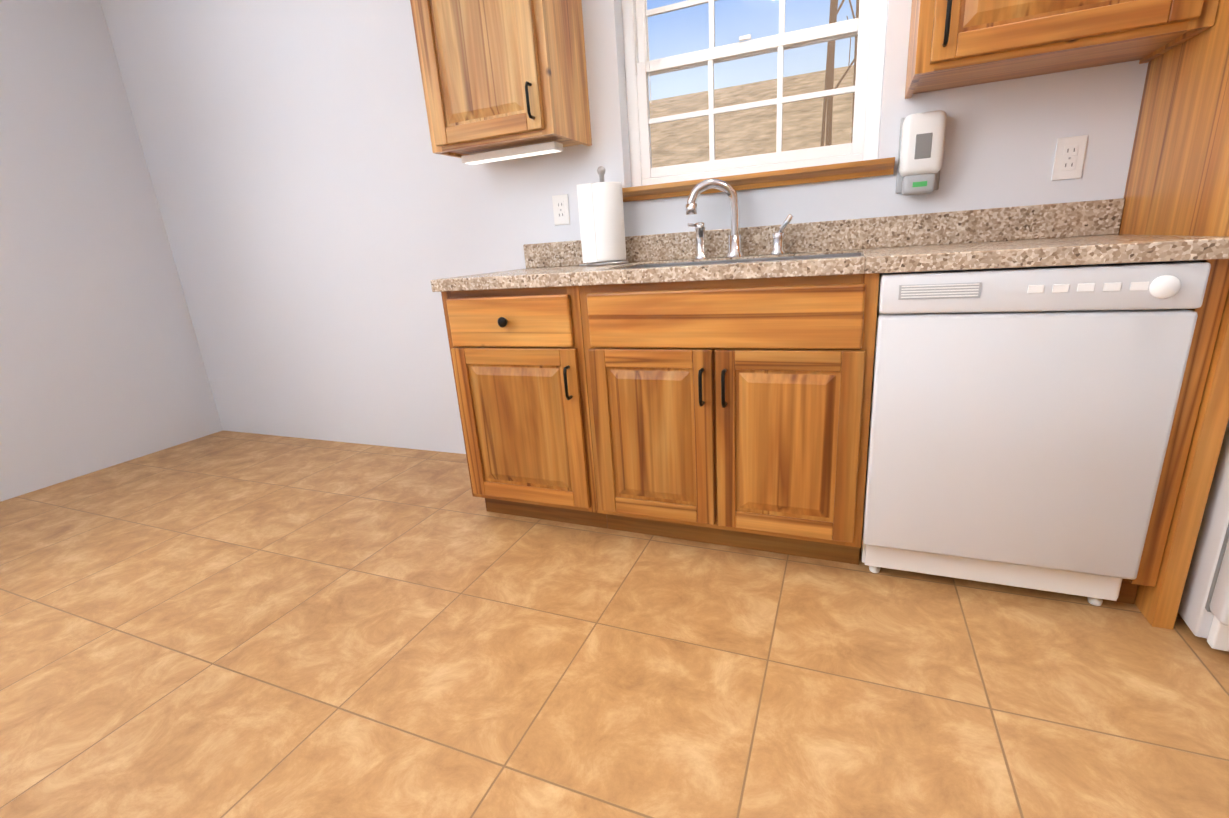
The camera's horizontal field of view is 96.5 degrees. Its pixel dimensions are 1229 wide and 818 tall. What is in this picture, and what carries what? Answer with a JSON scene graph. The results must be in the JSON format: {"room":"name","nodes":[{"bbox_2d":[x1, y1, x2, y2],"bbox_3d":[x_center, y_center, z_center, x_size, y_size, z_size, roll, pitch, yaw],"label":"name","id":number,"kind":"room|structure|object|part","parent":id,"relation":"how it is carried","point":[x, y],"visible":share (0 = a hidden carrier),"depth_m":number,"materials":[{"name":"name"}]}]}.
{"room":"kitchen","nodes":[
{"label":"kitchen","id":0,"kind":"room"},
{"bbox_2d":[0,0,222,501],"bbox_3d":[-3.708,-0.287,1.030,0.150,2.440,5.150,3,18,22],"label":"wall","id":1,"kind":"structure","parent":0,"point":[102,365],"depth_m":2.89,"materials":[{"name":"white paint"}]},
{"bbox_2d":[0,430,1228,817],"bbox_3d":[0.130,0.643,1.385,6.750,0.060,2.150,3,18,22],"label":"floor","id":2,"kind":"structure","parent":0,"point":[230,624],"depth_m":1.34,"materials":[{"name":"beige tile"}]},
{"bbox_2d":[441,286,607,528],"bbox_3d":[-0.227,-0.050,2.150,0.530,0.877,0.632,3,18,22],"label":"base cabinet","id":3,"kind":"object","parent":2,"relation":"on","point":[518,364],"visible":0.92,"depth_m":1.88,"materials":[{"name":"brown wood"}]},
{"bbox_2d":[579,273,879,564],"bbox_3d":[0.406,-0.017,1.887,0.838,0.877,0.632,3,18,22],"label":"base cabinet","id":4,"kind":"object","parent":2,"relation":"on","point":[733,412],"visible":0.98,"depth_m":1.60,"materials":[{"name":"brown wood"}]},
{"bbox_2d":[430,198,1228,291],"bbox_3d":[0.441,-0.412,1.763,2.034,0.340,0.640,3,18,22],"label":"countertop","id":5,"kind":"structure","parent":4,"relation":"on","point":[1074,233],"depth_m":1.68,"materials":[{"name":"stone"}]},
{"bbox_2d":[577,166,628,265],"bbox_3d":[-0.051,-0.733,2.092,0.192,0.354,0.164,3,18,22],"label":"paper towel holder","id":6,"kind":"object","parent":5,"relation":"on","point":[601,217],"visible":1,"depth_m":2.04,"materials":[{"name":"white paper"}]},
{"bbox_2d":[686,179,792,258],"bbox_3d":[0.435,-0.672,1.921,0.366,0.268,0.112,3,18,22],"label":"faucet set","id":7,"kind":"object","parent":5,"relation":"on","point":[734,237],"visible":0.98,"depth_m":1.92,"materials":[{"name":"silver metal"}]},
{"bbox_2d":[861,261,1210,605],"bbox_3d":[1.075,0.021,1.610,0.606,0.873,0.618,3,18,22],"label":"dishwasher","id":8,"kind":"object","parent":2,"relation":"on","point":[1021,422],"visible":1,"depth_m":1.32,"materials":[{"name":"white plastic"}]},
{"bbox_2d":[1114,0,1228,629],"bbox_3d":[1.781,-0.565,1.134,0.996,2.168,0.640,3,18,22],"label":"end panel","id":9,"kind":"object","parent":2,"relation":"on","point":[1177,182],"depth_m":1.27,"materials":[{"name":"brown wood"}]},
{"bbox_3d":[1.389,0.026,1.508,0.045,0.877,0.578,3,18,22],"label":"base cabinet filler","id":10,"kind":"part","parent":9,"relation":"part of","materials":[{"name":"brown wood"}]},
{"bbox_2d":[1178,419,1228,651],"bbox_3d":[1.746,-0.295,1.088,0.755,1.682,0.780,4,18,26],"label":"fridge","id":11,"kind":"object","parent":2,"relation":"on","point":[1203,610],"visible":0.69,"depth_m":1.24,"materials":[{"name":"white"}]},
{"bbox_2d":[100,0,1148,453],"bbox_3d":[0.481,-0.884,2.040,7.050,2.440,0.150,3,18,22],"label":"wall","id":12,"kind":"structure","parent":0,"point":[328,214],"depth_m":2.64,"materials":[{"name":"white paint"}]},
{"bbox_2d":[410,0,591,164],"bbox_3d":[-0.424,-1.360,1.979,0.600,0.828,0.368,3,18,22],"label":"upper cabinet","id":13,"kind":"object","parent":12,"relation":"attached to","point":[504,79],"visible":1,"depth_m":1.91,"materials":[{"name":"brown wood"}]},
{"bbox_2d":[552,194,569,225],"bbox_3d":[-0.222,-0.825,2.273,0.072,0.117,0.008,3,18,22],"label":"electrical outlet","id":14,"kind":"object","parent":12,"relation":"attached to","point":[561,209],"visible":1,"depth_m":2.27,"materials":[{"name":"white plastic"}]},
{"bbox_2d":[621,0,887,186],"bbox_3d":[0.464,-1.278,1.946,0.900,0.870,0.072,3,18,22],"label":"window","id":15,"kind":"structure","parent":12,"relation":"in","point":[867,28],"depth_m":1.97,"materials":[{"name":"white plastic"}]},
{"bbox_2d":[631,0,650,121],"bbox_3d":[0.433,-1.364,1.859,0.892,0.648,0.038,3,18,22],"label":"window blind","id":16,"kind":"object","parent":15,"relation":"attached to","point":[633,25],"visible":1,"depth_m":2.00,"materials":[{"name":"white plastic"}]},
{"bbox_2d":[622,157,894,201],"bbox_3d":[0.464,-0.817,1.984,0.977,0.047,0.120,3,18,22],"label":"window sill","id":17,"kind":"structure","parent":12,"relation":"attached to","point":[847,170],"depth_m":1.90,"materials":[{"name":"brown wood"}]},
{"bbox_2d":[895,110,946,195],"bbox_3d":[0.961,-0.798,1.718,0.124,0.235,0.100,3,18,22],"label":"soap dispenser","id":18,"kind":"object","parent":12,"relation":"attached to","point":[921,148],"visible":1,"depth_m":1.68,"materials":[{"name":"white plastic"}]},
{"bbox_2d":[905,0,1218,98],"bbox_3d":[1.076,-1.296,1.353,0.633,0.798,0.368,3,18,22],"label":"upper cabinet","id":19,"kind":"object","parent":12,"relation":"attached to","point":[956,43],"visible":1,"depth_m":1.36,"materials":[{"name":"brown wood"}]},
{"bbox_2d":[1051,135,1087,180],"bbox_3d":[1.347,-0.743,1.623,0.072,0.117,0.008,3,18,22],"label":"electrical outlet","id":20,"kind":"object","parent":12,"relation":"attached to","point":[1069,158],"visible":1,"depth_m":1.62,"materials":[{"name":"white plastic"}]},
{"label":"outside","id":21,"kind":"structure","parent":0,"visible":0},
{"bbox_2d":[649,65,853,167],"bbox_3d":[10.177,-3.924,6.157,44.000,5.800,15.300,3,18,22],"label":"hill","id":22,"kind":"structure","parent":21,"point":[724,145],"depth_m":11.61,"materials":[{"name":"dry soil"},{"name":"sand"}]},
{"bbox_2d":[820,0,859,146],"bbox_3d":[7.821,-10.069,7.151,11.205,13.961,9.896,3,18,22],"label":"trees","id":23,"kind":"object","parent":22,"relation":"on","point":[829,78],"depth_m":6.80,"materials":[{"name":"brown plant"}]},
{"bbox_2d":[647,0,855,100],"bbox_3d":[12.819,-10.668,11.677,44.000,18.000,0.100,3,18,22],"label":"sky","id":24,"kind":"structure","parent":21,"point":[688,40],"depth_m":15.69,"materials":[{"name":"blue"}]}
]}

